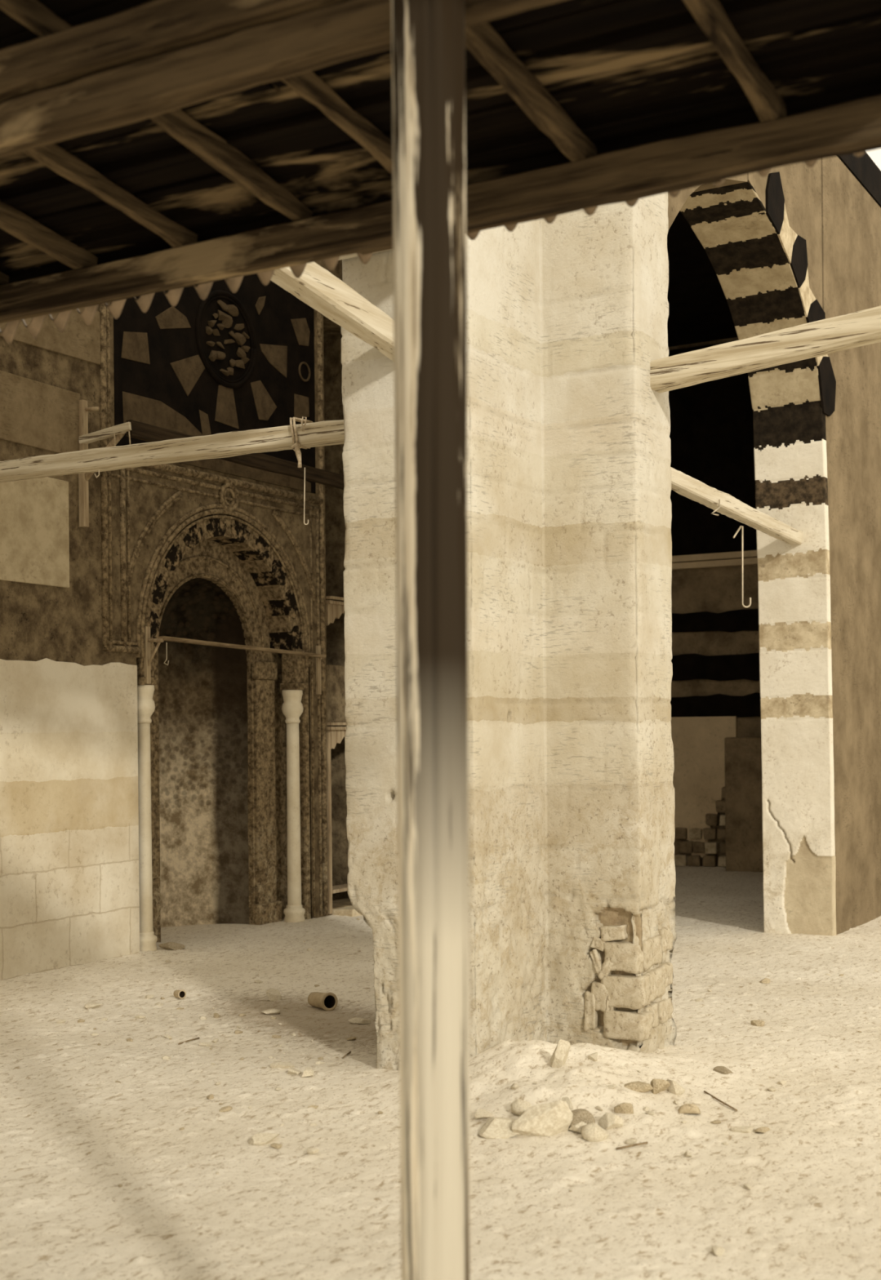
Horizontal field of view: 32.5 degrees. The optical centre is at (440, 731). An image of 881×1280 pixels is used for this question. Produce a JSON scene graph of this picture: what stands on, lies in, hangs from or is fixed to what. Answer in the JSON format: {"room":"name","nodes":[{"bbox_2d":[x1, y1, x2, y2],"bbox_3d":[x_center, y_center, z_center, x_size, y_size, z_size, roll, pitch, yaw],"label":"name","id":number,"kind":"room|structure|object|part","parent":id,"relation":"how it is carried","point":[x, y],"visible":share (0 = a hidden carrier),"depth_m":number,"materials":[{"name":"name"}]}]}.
{"room":"mosque","nodes":[
{"label":"mosque","id":0,"kind":"room"},
{"bbox_2d":[0,259,351,918],"bbox_3d":[-2.951,-1.322,10.761,0.950,6.300,18.700,-1,0,30],"label":"wall","id":1,"kind":"structure","parent":0,"point":[37,622],"depth_m":11.05,"materials":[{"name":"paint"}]},
{"bbox_2d":[0,476,69,587],"bbox_3d":[-2.793,-1.366,10.081,0.024,0.754,0.880,-1,0,30],"label":"wall panel","id":2,"kind":"object","parent":1,"relation":"attached to","point":[34,517],"depth_m":10.17,"materials":[{"name":"beige stone"}]},
{"bbox_2d":[0,370,79,453],"bbox_3d":[-2.771,-2.139,10.133,0.024,0.470,1.000,-1,0,30],"label":"wall panel","id":3,"kind":"object","parent":1,"relation":"attached to","point":[33,413],"depth_m":10.21,"materials":[{"name":"brown stone"}]},
{"bbox_2d":[0,306,100,364],"bbox_3d":[-2.724,-2.794,10.223,0.024,0.400,1.210,-1,0,30],"label":"wall panel","id":4,"kind":"object","parent":1,"relation":"attached to","point":[79,340],"depth_m":10.48,"materials":[{"name":"brown stone"}]},
{"bbox_2d":[0,657,139,980],"bbox_3d":[-3.576,0.623,8.690,0.006,2.222,5.470,-1,0,30],"label":"wall panel","id":5,"kind":"object","parent":1,"relation":"attached to","point":[69,885],"depth_m":10.42,"materials":[{"name":"beige stone"}]},
{"bbox_2d":[78,399,344,527],"bbox_3d":[-1.438,-1.877,11.948,0.484,0.882,3.527,-1,0,30],"label":"wooden beam","id":6,"kind":"structure","parent":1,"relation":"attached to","point":[133,428],"depth_m":10.56,"materials":[{"name":"brown wood"}]},
{"bbox_3d":[-2.307,-2.055,10.443,0.461,0.105,0.054,-1,0,30],"label":"bracket arm","id":7,"kind":"part","parent":6,"relation":"part of"},
{"bbox_3d":[-1.252,-2.074,11.855,0.056,0.122,3.500,-1,0,30],"label":"rail","id":8,"kind":"part","parent":6,"relation":"part of","materials":[{"name":"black wood"}]},
{"bbox_2d":[99,302,328,951],"bbox_3d":[-2.038,-1.131,12.139,0.837,5.700,2.779,-1,0,30],"label":"mihrab","id":9,"kind":"object","parent":1,"relation":"attached to","point":[224,732],"visible":0.89,"depth_m":12.65,"materials":[{"name":"brown stone"}]},
{"bbox_3d":[-1.872,-1.023,12.126,0.028,0.763,1.524,-1,0,30],"label":"moulding","id":10,"kind":"part","parent":9,"relation":"part of","materials":[{"name":"brown stone"}]},
{"bbox_3d":[-1.672,-1.259,12.009,0.052,1.430,2.206,-1,0,30],"label":"arch moulding","id":11,"kind":"part","parent":9,"relation":"part of","materials":[{"name":"brown stone"}]},
{"bbox_2d":[143,626,325,694],"bbox_3d":[-1.535,-0.544,12.066,0.176,0.463,2.274,-1,0,30],"label":"rail","id":12,"kind":"object","parent":9,"relation":"attached to","point":[148,659],"visible":1,"depth_m":11.62,"materials":[{"name":"brown wood"}]},
{"bbox_2d":[163,642,168,665],"bbox_3d":[-2.009,-0.567,11.090,0.008,0.168,0.056,-1,0,30],"label":"hook","id":13,"kind":"object","parent":12,"relation":"hanging from","point":[166,642],"visible":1,"depth_m":11.09,"materials":[{"name":"metal"}]},
{"bbox_3d":[-1.524,-0.665,12.071,0.052,0.071,2.253,-1,0,27],"label":"rail","id":14,"kind":"part","parent":12,"relation":"part of","materials":[{"name":"brown wood"}]},
{"bbox_3d":[-1.065,-1.200,13.066,0.056,5.580,0.198,-1,0,30],"label":"frame","id":15,"kind":"part","parent":9,"relation":"part of","materials":[{"name":"brown stone"}]},
{"bbox_2d":[113,273,315,493],"bbox_3d":[-1.710,-3.014,11.963,0.076,1.940,2.520,-1,0,30],"label":"panel","id":16,"kind":"object","parent":1,"relation":"attached to","point":[227,361],"visible":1,"depth_m":11.93,"materials":[{"name":"stone"}]},
{"bbox_3d":[-1.696,-3.104,11.989,0.044,0.764,0.764,-1,0,30],"label":"oculus moulding","id":17,"kind":"part","parent":16,"relation":"part of","materials":[{"name":"stone"}]},
{"bbox_2d":[324,595,347,914],"bbox_3d":[-1.131,0.208,13.748,0.950,2.765,0.880,-1,0,30],"label":"minbar","id":18,"kind":"object","parent":1,"relation":"attached to","point":[334,609],"visible":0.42,"depth_m":13.18,"materials":[{"name":"brown wood"}]},
{"bbox_2d":[332,883,347,893],"bbox_3d":[-0.942,1.424,13.646,0.200,0.030,0.820,-1,0,30],"label":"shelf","id":19,"kind":"object","parent":18,"relation":"attached to","point":[344,887],"depth_m":13.60,"materials":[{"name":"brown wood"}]},
{"bbox_2d":[338,248,392,260],"bbox_3d":[-0.738,-2.143,5.957,0.800,7.700,12.400,-1,0,30],"label":"wall","id":20,"kind":"structure","parent":0,"point":[343,257],"depth_m":7.13,"materials":[{"name":"stone"}]},
{"bbox_2d":[0,865,880,1279],"bbox_3d":[0.416,1.504,6.696,22.000,0.214,24.000,-1,0,30],"label":"floor","id":21,"kind":"structure","parent":0,"point":[811,1210],"depth_m":6.16,"materials":[{"name":"beige sand"}]},
{"bbox_2d":[77,1018,85,1022],"bbox_3d":[-2.005,1.615,8.434,0.041,0.027,0.045,-1,0,-34],"label":"chip","id":22,"kind":"object","parent":21,"relation":"on","point":[79,1020],"visible":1,"depth_m":8.42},
{"bbox_2d":[84,1002,101,1008],"bbox_3d":[-2.042,1.604,8.840,0.095,0.038,0.085,-1,0,24],"label":"rubble stone","id":23,"kind":"object","parent":21,"relation":"on","point":[89,1005],"visible":1,"depth_m":8.82,"materials":[{"name":"beige stone"}]},
{"bbox_2d":[134,1014,145,1018],"bbox_3d":[-1.685,1.605,8.497,0.052,0.027,0.042,-1,0,35],"label":"chip","id":24,"kind":"object","parent":21,"relation":"on","point":[139,1016],"visible":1,"depth_m":8.48,"materials":[{"name":"beige stone"}]},
{"bbox_2d":[145,994,154,999],"bbox_3d":[-1.759,1.603,9.141,0.062,0.023,0.044,-1,0,14],"label":"chip","id":25,"kind":"object","parent":21,"relation":"on","point":[148,996],"visible":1,"depth_m":9.13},
{"bbox_2d":[154,1001,163,1005],"bbox_3d":[-1.655,1.606,8.906,0.050,0.024,0.063,-1,0,-35],"label":"chip","id":26,"kind":"object","parent":21,"relation":"on","point":[159,1003],"visible":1,"depth_m":8.89,"materials":[{"name":"beige stone"}]},
{"bbox_2d":[161,1054,170,1059],"bbox_3d":[-1.348,1.601,7.435,0.038,0.018,0.049,-1,0,24],"label":"chip","id":27,"kind":"object","parent":21,"relation":"on","point":[164,1057],"visible":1,"depth_m":7.42,"materials":[{"name":"beige stone"}]},
{"bbox_2d":[163,1034,172,1038],"bbox_3d":[-1.430,1.603,7.941,0.050,0.025,0.030,-1,0,-17],"label":"chip","id":28,"kind":"object","parent":21,"relation":"on","point":[167,1036],"visible":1,"depth_m":7.93,"materials":[{"name":"beige stone"}]},
{"bbox_2d":[158,942,185,950],"bbox_3d":[-1.986,1.599,11.225,0.156,0.085,0.152,-1,0,33],"label":"rubble stone","id":29,"kind":"object","parent":21,"relation":"on","point":[169,945],"visible":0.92,"depth_m":11.18,"materials":[{"name":"beige stone"}]},
{"bbox_2d":[173,989,186,999],"bbox_3d":[-1.573,1.582,9.119,0.056,0.056,0.072,-1,0,-39],"label":"clay jar","id":30,"kind":"object","parent":21,"relation":"on","point":[181,994],"visible":1,"depth_m":9.11,"materials":[{"name":"beige ceramic"}]},
{"bbox_2d":[177,1037,199,1044],"bbox_3d":[-1.304,1.605,7.844,0.008,0.012,0.151,-1,0,35],"label":"twig","id":31,"kind":"object","parent":21,"relation":"on","point":[196,1037],"visible":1,"depth_m":7.84,"materials":[{"name":"brown wood"}]},
{"bbox_2d":[200,1015,207,1019],"bbox_3d":[-1.323,1.597,8.442,0.037,0.020,0.041,-1,0,19],"label":"chip","id":32,"kind":"object","parent":21,"relation":"on","point":[202,1017],"visible":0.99,"depth_m":8.43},
{"bbox_2d":[198,1041,210,1045],"bbox_3d":[-1.208,1.605,7.754,0.064,0.022,0.032,-1,-1,4],"label":"chip","id":33,"kind":"object","parent":21,"relation":"on","point":[204,1043],"visible":1,"depth_m":7.75,"materials":[{"name":"beige stone"}]},
{"bbox_2d":[206,1093,213,1099],"bbox_3d":[-1.007,1.603,6.630,0.030,0.026,0.034,-1,0,-27],"label":"chip","id":34,"kind":"object","parent":21,"relation":"on","point":[210,1096],"visible":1,"depth_m":6.62,"materials":[{"name":"beige stone"}]},
{"bbox_2d":[213,1013,220,1017],"bbox_3d":[-1.256,1.597,8.483,0.046,0.034,0.047,-1,0,12],"label":"chip","id":35,"kind":"object","parent":21,"relation":"on","point":[215,1015],"visible":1,"depth_m":8.47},
{"bbox_2d":[219,1106,232,1111],"bbox_3d":[-0.909,1.601,6.398,0.036,0.026,0.063,-1,0,41],"label":"chip","id":36,"kind":"object","parent":21,"relation":"on","point":[225,1108],"visible":1,"depth_m":6.39,"materials":[{"name":"beige stone"}]},
{"bbox_2d":[234,1030,243,1034],"bbox_3d":[-1.069,1.597,8.026,0.045,0.026,0.035,-1,0,-13],"label":"chip","id":37,"kind":"object","parent":21,"relation":"on","point":[237,1032],"visible":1,"depth_m":8.01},
{"bbox_2d":[248,1133,279,1145],"bbox_3d":[-0.698,1.592,5.915,0.104,0.047,0.135,-1,0,30],"label":"rubble stone","id":38,"kind":"object","parent":21,"relation":"on","point":[259,1139],"visible":1,"depth_m":5.88,"materials":[{"name":"beige stone"}]},
{"bbox_2d":[261,1008,279,1014],"bbox_3d":[-0.961,1.586,8.556,0.109,0.034,0.071,-1,0,-6],"label":"rubble stone","id":39,"kind":"object","parent":21,"relation":"on","point":[270,1011],"visible":1,"depth_m":8.54,"materials":[{"name":"beige stone"}]},
{"bbox_2d":[266,988,281,1001],"bbox_3d":[-0.992,1.579,9.014,0.101,0.087,0.081,-1,0,-17],"label":"rubble stone","id":40,"kind":"object","parent":21,"relation":"on","point":[273,995],"visible":0.98,"depth_m":8.99,"materials":[{"name":"beige stone"}]},
{"bbox_2d":[270,1142,282,1149],"bbox_3d":[-0.629,1.595,5.823,0.046,0.024,0.046,-1,0,20],"label":"chip","id":41,"kind":"object","parent":21,"relation":"on","point":[275,1145],"visible":1,"depth_m":5.80,"materials":[{"name":"beige stone"}]},
{"bbox_2d":[271,1034,280,1038],"bbox_3d":[-0.860,1.605,7.946,0.051,0.024,0.032,-1,0,19],"label":"chip","id":42,"kind":"object","parent":21,"relation":"on","point":[274,1036],"visible":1,"depth_m":7.94,"materials":[{"name":"beige stone"}]},
{"bbox_2d":[287,1067,301,1075],"bbox_3d":[-0.681,1.589,7.060,0.064,0.038,0.059,-1,0,-11],"label":"rubble stone","id":43,"kind":"object","parent":21,"relation":"on","point":[291,1071],"visible":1,"depth_m":7.04,"materials":[{"name":"beige stone"}]},
{"bbox_2d":[301,1067,314,1077],"bbox_3d":[-0.614,1.583,7.006,0.059,0.053,0.069,-1,0,1],"label":"rubble stone","id":44,"kind":"object","parent":21,"relation":"on","point":[308,1072],"visible":1,"depth_m":6.98,"materials":[{"name":"beige stone"}]},
{"bbox_2d":[306,1147,319,1154],"bbox_3d":[-0.482,1.587,5.718,0.043,0.030,0.040,-1,0,25],"label":"chip","id":45,"kind":"object","parent":21,"relation":"on","point":[310,1150],"visible":1,"depth_m":5.70,"materials":[{"name":"beige stone"}]},
{"bbox_2d":[306,1105,318,1108],"bbox_3d":[-0.541,1.593,6.409,0.054,0.024,0.034,-1,0,-31],"label":"chip","id":46,"kind":"object","parent":21,"relation":"on","point":[312,1106],"visible":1,"depth_m":6.40,"materials":[{"name":"beige stone"}]},
{"bbox_2d":[315,1060,324,1064],"bbox_3d":[-0.581,1.592,7.273,0.043,0.014,0.027,-1,0,-37],"label":"chip","id":47,"kind":"object","parent":21,"relation":"on","point":[319,1062],"visible":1,"depth_m":7.26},
{"bbox_2d":[307,991,337,1011],"bbox_3d":[-0.688,1.553,8.758,0.108,0.107,0.195,-1,0,-34],"label":"clay jar","id":48,"kind":"object","parent":21,"relation":"on","point":[328,1002],"visible":1,"depth_m":8.71,"materials":[{"name":"beige ceramic"}]},
{"bbox_2d":[332,905,361,916],"bbox_3d":[-0.643,1.604,13.588,0.278,0.121,0.929,-1,0,30],"label":"doorstep","id":49,"kind":"object","parent":21,"relation":"on","point":[349,911],"visible":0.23,"depth_m":13.18,"materials":[{"name":"beige stone"}]},
{"bbox_2d":[346,1036,355,1040],"bbox_3d":[-0.462,1.606,7.898,0.050,0.028,0.050,-1,0,38],"label":"chip","id":50,"kind":"object","parent":21,"relation":"on","point":[351,1038],"visible":1,"depth_m":7.88,"materials":[{"name":"brown stone"}]},
{"bbox_2d":[348,1017,370,1024],"bbox_3d":[-0.445,1.593,8.323,0.123,0.040,0.078,-1,0,-11],"label":"rubble stone","id":51,"kind":"object","parent":21,"relation":"on","point":[353,1020],"visible":1,"depth_m":8.30,"materials":[{"name":"beige stone"}]},
{"bbox_2d":[391,0,470,1279],"bbox_3d":[-0.013,-0.020,2.870,0.143,3.340,0.136,-1,0,18],"label":"wooden post","id":52,"kind":"object","parent":21,"relation":"on","point":[428,51],"visible":1,"depth_m":2.81,"materials":[{"name":"beige wood"}]},
{"bbox_2d":[474,1108,492,1118],"bbox_3d":[0.176,1.542,6.097,0.067,0.037,0.083,-1,0,15],"label":"rubble stone","id":53,"kind":"object","parent":21,"relation":"on","point":[480,1113],"visible":0.96,"depth_m":6.08,"materials":[{"name":"beige stone"}]},
{"bbox_2d":[479,1116,519,1138],"bbox_3d":[0.234,1.559,5.946,0.172,0.069,0.135,-1,0,-6],"label":"rubble stone","id":54,"kind":"object","parent":21,"relation":"on","point":[495,1127],"visible":0.91,"depth_m":5.92,"materials":[{"name":"beige stone"}]},
{"bbox_2d":[341,192,676,1071],"bbox_3d":[0.528,-1.355,7.713,1.232,6.100,1.912,-1,0,30],"label":"stone pier","id":55,"kind":"object","parent":21,"relation":"on","point":[572,935],"visible":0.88,"depth_m":7.30,"materials":[{"name":"stone"}]},
{"bbox_2d":[0,419,344,482],"bbox_3d":[-1.784,-1.499,8.297,3.531,0.140,0.121,-1,0,30],"label":"tie beam","id":56,"kind":"structure","parent":55,"relation":"attached to","point":[326,433],"depth_m":8.03,"materials":[{"name":"beige wood"}]},
{"bbox_2d":[289,416,312,467],"bbox_3d":[-0.707,-1.451,7.651,0.099,0.263,0.192,-1,0,6],"label":"rope loop","id":57,"kind":"object","parent":56,"relation":"hanging from","point":[296,446],"visible":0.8,"depth_m":7.60,"materials":[{"name":"beige fabric"}]},
{"bbox_2d":[303,467,308,524],"bbox_3d":[-0.675,-1.179,7.593,0.026,0.289,0.010,-1,0,0],"label":"wire hook","id":58,"kind":"object","parent":57,"relation":"hanging from","point":[304,468],"visible":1,"depth_m":7.59,"materials":[{"name":"grey metal"}]},
{"bbox_2d":[271,262,394,361],"bbox_3d":[-1.620,-2.191,4.527,0.136,1.017,6.175,-1,0,30],"label":"tie beam","id":59,"kind":"structure","parent":55,"relation":"attached to","point":[317,287],"depth_m":6.50,"materials":[{"name":"beige wood"}]},
{"bbox_2d":[649,306,880,392],"bbox_3d":[2.410,-1.909,6.681,3.712,0.492,0.140,-1,0,30],"label":"tie beam","id":60,"kind":"structure","parent":55,"relation":"attached to","point":[822,337],"depth_m":7.12,"materials":[{"name":"beige wood"}]},
{"bbox_2d":[510,1083,518,1089],"bbox_3d":[0.308,1.486,6.329,0.034,0.026,0.051,-1,0,-37],"label":"chip","id":61,"kind":"object","parent":21,"relation":"on","point":[513,1086],"visible":1,"depth_m":6.32,"materials":[{"name":"beige stone"}]},
{"bbox_2d":[511,1099,530,1115],"bbox_3d":[0.325,1.521,6.117,0.081,0.068,0.092,-1,0,2],"label":"rubble stone","id":62,"kind":"object","parent":21,"relation":"on","point":[518,1107],"visible":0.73,"depth_m":6.08,"materials":[{"name":"beige stone"}]},
{"bbox_2d":[511,1099,573,1136],"bbox_3d":[0.387,1.530,5.949,0.235,0.184,0.160,-1,0,-11],"label":"rubble stone","id":63,"kind":"object","parent":21,"relation":"on","point":[551,1118],"visible":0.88,"depth_m":5.89,"materials":[{"name":"beige stone"}]},
{"bbox_2d":[550,1039,570,1067],"bbox_3d":[0.520,1.418,6.573,0.080,0.165,0.074,-1,0,-23],"label":"rubble stone","id":64,"kind":"object","parent":21,"relation":"on","point":[558,1058],"visible":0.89,"depth_m":6.55,"materials":[{"name":"beige stone"}]},
{"bbox_2d":[561,1097,573,1109],"bbox_3d":[0.508,1.506,6.096,0.055,0.064,0.059,-1,0,-17],"label":"rubble stone","id":65,"kind":"object","parent":21,"relation":"on","point":[566,1100],"visible":0.48,"depth_m":6.09,"materials":[{"name":"beige stone"}]},
{"bbox_2d":[568,1121,586,1133],"bbox_3d":[0.542,1.546,5.930,0.084,0.063,0.076,-1,0,-6],"label":"rubble stone","id":66,"kind":"object","parent":21,"relation":"on","point":[577,1127],"visible":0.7,"depth_m":5.90,"materials":[{"name":"beige stone"}]},
{"bbox_2d":[568,1108,595,1132],"bbox_3d":[0.550,1.530,5.955,0.118,0.084,0.086,-1,0,-11],"label":"rubble stone","id":67,"kind":"object","parent":21,"relation":"on","point":[580,1115],"visible":0.69,"depth_m":5.92,"materials":[{"name":"beige stone"}]},
{"bbox_2d":[587,1052,597,1061],"bbox_3d":[0.685,1.456,6.746,0.051,0.041,0.049,-1,0,-23],"label":"rubble stone","id":68,"kind":"object","parent":21,"relation":"on","point":[593,1056],"visible":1,"depth_m":6.74,"materials":[{"name":"beige stone"}]},
{"bbox_2d":[581,1122,608,1142],"bbox_3d":[0.599,1.550,5.854,0.112,0.073,0.088,-1,0,-20],"label":"rubble stone","id":69,"kind":"object","parent":21,"relation":"on","point":[592,1132],"visible":1,"depth_m":5.82,"materials":[{"name":"beige stone"}]},
{"bbox_2d":[595,1106,602,1111],"bbox_3d":[0.645,1.530,6.135,0.043,0.020,0.028,-1,0,45],"label":"chip","id":70,"kind":"object","parent":21,"relation":"on","point":[598,1108],"visible":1,"depth_m":6.12,"materials":[{"name":"beige stone"}]},
{"bbox_2d":[599,1112,623,1129],"bbox_3d":[0.675,1.534,5.975,0.087,0.063,0.084,-1,0,-23],"label":"rubble stone","id":71,"kind":"object","parent":21,"relation":"on","point":[608,1120],"visible":1,"depth_m":5.95,"materials":[{"name":"beige stone"}]},
{"bbox_2d":[607,1084,615,1088],"bbox_3d":[0.714,1.487,6.321,0.028,0.020,0.031,-1,0,-41],"label":"chip","id":72,"kind":"object","parent":21,"relation":"on","point":[611,1086],"visible":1,"depth_m":6.32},
{"bbox_2d":[613,1102,633,1114],"bbox_3d":[0.740,1.523,6.109,0.082,0.060,0.058,-1,0,-11],"label":"rubble stone","id":73,"kind":"object","parent":21,"relation":"on","point":[623,1108],"visible":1,"depth_m":6.09,"materials":[{"name":"beige stone"}]},
{"bbox_2d":[624,1138,636,1144],"bbox_3d":[0.730,1.577,5.806,0.044,0.028,0.040,-1,0,14],"label":"chip","id":74,"kind":"object","parent":21,"relation":"on","point":[631,1141],"visible":0.99,"depth_m":5.79,"materials":[{"name":"beige stone"}]},
{"bbox_2d":[615,1141,647,1150],"bbox_3d":[0.728,1.576,5.756,0.134,0.017,0.008,-1,0,-21],"label":"twig","id":75,"kind":"object","parent":21,"relation":"on","point":[642,1143],"visible":1,"depth_m":5.75,"materials":[{"name":"brown wood"}]},
{"bbox_2d":[623,1080,653,1092],"bbox_3d":[0.837,1.516,6.439,0.134,0.043,0.077,-1,0,7],"label":"rubble stone","id":76,"kind":"object","parent":21,"relation":"on","point":[639,1086],"visible":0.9,"depth_m":6.41,"materials":[{"name":"beige stone"}]},
{"bbox_2d":[642,1106,649,1111],"bbox_3d":[0.838,1.540,6.174,0.035,0.018,0.024,-1,0,-24],"label":"chip","id":77,"kind":"object","parent":21,"relation":"on","point":[645,1108],"visible":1,"depth_m":6.17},
{"bbox_2d":[645,1111,654,1115],"bbox_3d":[0.845,1.546,6.117,0.027,0.017,0.046,-1,0,-43],"label":"chip","id":78,"kind":"object","parent":21,"relation":"on","point":[650,1113],"visible":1,"depth_m":6.11,"materials":[{"name":"beige stone"}]},
{"bbox_2d":[649,1078,670,1093],"bbox_3d":[0.933,1.514,6.442,0.084,0.077,0.058,-1,0,14],"label":"rubble stone","id":79,"kind":"object","parent":21,"relation":"on","point":[658,1085],"visible":0.99,"depth_m":6.42,"materials":[{"name":"beige stone"}]},
{"bbox_2d":[666,1079,684,1095],"bbox_3d":[1.002,1.526,6.487,0.088,0.072,0.052,-1,0,34],"label":"rubble stone","id":80,"kind":"object","parent":21,"relation":"on","point":[675,1088],"visible":0.91,"depth_m":6.46,"materials":[{"name":"beige stone"}]},
{"bbox_2d":[683,1151,691,1156],"bbox_3d":[0.925,1.586,5.665,0.030,0.027,0.052,-1,0,5],"label":"chip","id":81,"kind":"object","parent":21,"relation":"on","point":[686,1153],"visible":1,"depth_m":5.65,"materials":[{"name":"beige stone"}]},
{"bbox_2d":[677,1103,700,1114],"bbox_3d":[1.020,1.546,6.210,0.090,0.035,0.060,-1,0,7],"label":"shard","id":82,"kind":"object","parent":21,"relation":"on","point":[686,1108],"visible":1,"depth_m":6.19,"materials":[{"name":"beige ceramic"}]},
{"bbox_2d":[694,998,702,1001],"bbox_3d":[1.514,1.570,8.851,0.062,0.020,0.045,-1,0,29],"label":"chip","id":83,"kind":"object","parent":21,"relation":"on","point":[696,999],"visible":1,"depth_m":8.84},
{"bbox_2d":[710,1120,720,1124],"bbox_3d":[1.108,1.575,6.094,0.043,0.019,0.028,-1,0,12],"label":"chip","id":84,"kind":"object","parent":21,"relation":"on","point":[716,1122],"visible":1,"depth_m":6.08,"materials":[{"name":"beige stone"}]},
{"bbox_2d":[711,1245,724,1256],"bbox_3d":[0.849,1.588,4.619,0.042,0.028,0.062,-1,0,-4],"label":"chip","id":85,"kind":"object","parent":21,"relation":"on","point":[717,1251],"visible":1,"depth_m":4.61,"materials":[{"name":"beige stone"}]},
{"bbox_2d":[703,1090,737,1111],"bbox_3d":[1.186,1.567,6.419,0.008,0.019,0.297,-1,0,-17],"label":"twig","id":86,"kind":"object","parent":21,"relation":"on","point":[704,1091],"visible":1,"depth_m":6.40,"materials":[{"name":"brown wood"}]},
{"bbox_2d":[712,1066,732,1074],"bbox_3d":[1.306,1.561,6.962,0.072,0.042,0.082,-1,0,-29],"label":"rubble stone","id":87,"kind":"object","parent":21,"relation":"on","point":[722,1069],"visible":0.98,"depth_m":6.94,"materials":[{"name":"beige stone"}]},
{"bbox_2d":[729,1125,754,1133],"bbox_3d":[1.203,1.581,6.008,0.108,0.026,0.075,-1,0,-11],"label":"rubble stone","id":88,"kind":"object","parent":21,"relation":"on","point":[744,1129],"visible":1,"depth_m":5.99,"materials":[{"name":"beige stone"}]},
{"bbox_2d":[742,1183,751,1190],"bbox_3d":[1.069,1.588,5.275,0.027,0.020,0.049,0,0,-6],"label":"chip","id":89,"kind":"object","parent":21,"relation":"on","point":[747,1186],"visible":1,"depth_m":5.26,"materials":[{"name":"beige stone"}]},
{"bbox_2d":[750,1019,764,1026],"bbox_3d":[1.710,1.574,8.157,0.056,0.037,0.077,-1,0,-29],"label":"rubble stone","id":90,"kind":"object","parent":21,"relation":"on","point":[757,1023],"visible":1,"depth_m":8.14,"materials":[{"name":"beige stone"}]},
{"bbox_2d":[754,1126,769,1133],"bbox_3d":[1.273,1.574,5.981,0.068,0.026,0.048,-1,0,-42],"label":"rubble stone","id":91,"kind":"object","parent":21,"relation":"on","point":[762,1129],"visible":1,"depth_m":5.97,"materials":[{"name":"beige stone"}]},
{"bbox_2d":[759,977,769,983],"bbox_3d":[2.032,1.568,9.503,0.070,0.041,0.074,-1,0,-29],"label":"rubble stone","id":92,"kind":"object","parent":21,"relation":"on","point":[765,980],"visible":1,"depth_m":9.48,"materials":[{"name":"beige stone"}]},
{"bbox_2d":[767,1086,775,1091],"bbox_3d":[1.456,1.580,6.673,0.032,0.023,0.044,-1,0,-16],"label":"chip","id":93,"kind":"object","parent":21,"relation":"on","point":[771,1088],"visible":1,"depth_m":6.66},
{"bbox_2d":[667,155,880,935],"bbox_3d":[3.161,-1.370,12.424,0.554,6.280,8.807,-1,0,30],"label":"arch","id":94,"kind":"object","parent":21,"relation":"on","point":[796,244],"visible":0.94,"depth_m":11.68,"materials":[{"name":"stone"}]},
{"bbox_2d":[670,466,801,545],"bbox_3d":[1.810,-1.556,10.089,0.110,0.290,3.906,-1,0,31],"label":"tie beam","id":95,"kind":"structure","parent":94,"relation":"attached to","point":[684,485],"depth_m":10.32,"materials":[{"name":"beige wood"}]},
{"bbox_2d":[711,499,719,515],"bbox_3d":[1.811,-1.474,9.927,0.025,0.124,0.213,-1,0,24],"label":"nail","id":96,"kind":"object","parent":95,"relation":"attached to","point":[717,508],"visible":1,"depth_m":9.92,"materials":[{"name":"metal"}]},
{"bbox_2d":[733,525,751,608],"bbox_3d":[2.092,-1.153,10.526,0.072,0.580,0.208,-1,0,30],"label":"wire hook","id":97,"kind":"object","parent":95,"relation":"hanging from","point":[740,526],"visible":1,"depth_m":10.60,"materials":[{"name":"metal"}]},
{"bbox_2d":[777,1080,786,1084],"bbox_3d":[1.531,1.576,6.797,0.044,0.020,0.036,-1,0,-38],"label":"chip","id":98,"kind":"object","parent":21,"relation":"on","point":[781,1082],"visible":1,"depth_m":6.78,"materials":[{"name":"beige stone"}]},
{"bbox_2d":[0,0,880,344],"bbox_3d":[-1.543,-1.641,3.255,4.701,0.747,3.350,-1,0,30],"label":"porch roof","id":99,"kind":"structure","parent":0,"point":[148,147],"depth_m":3.74,"materials":[{"name":"wood"}]},
{"bbox_2d":[667,337,763,872],"bbox_3d":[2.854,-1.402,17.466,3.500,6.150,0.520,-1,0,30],"label":"wall","id":100,"kind":"structure","parent":0,"point":[711,435],"depth_m":17.50,"materials":[{"name":"stone"}]},
{"bbox_2d":[666,151,880,346],"bbox_3d":[2.008,-4.669,15.154,5.200,0.300,6.300,-1,0,30],"label":"ceiling","id":101,"kind":"structure","parent":0,"point":[699,311],"depth_m":15.37,"materials":[{"name":"stone"}]}
]}

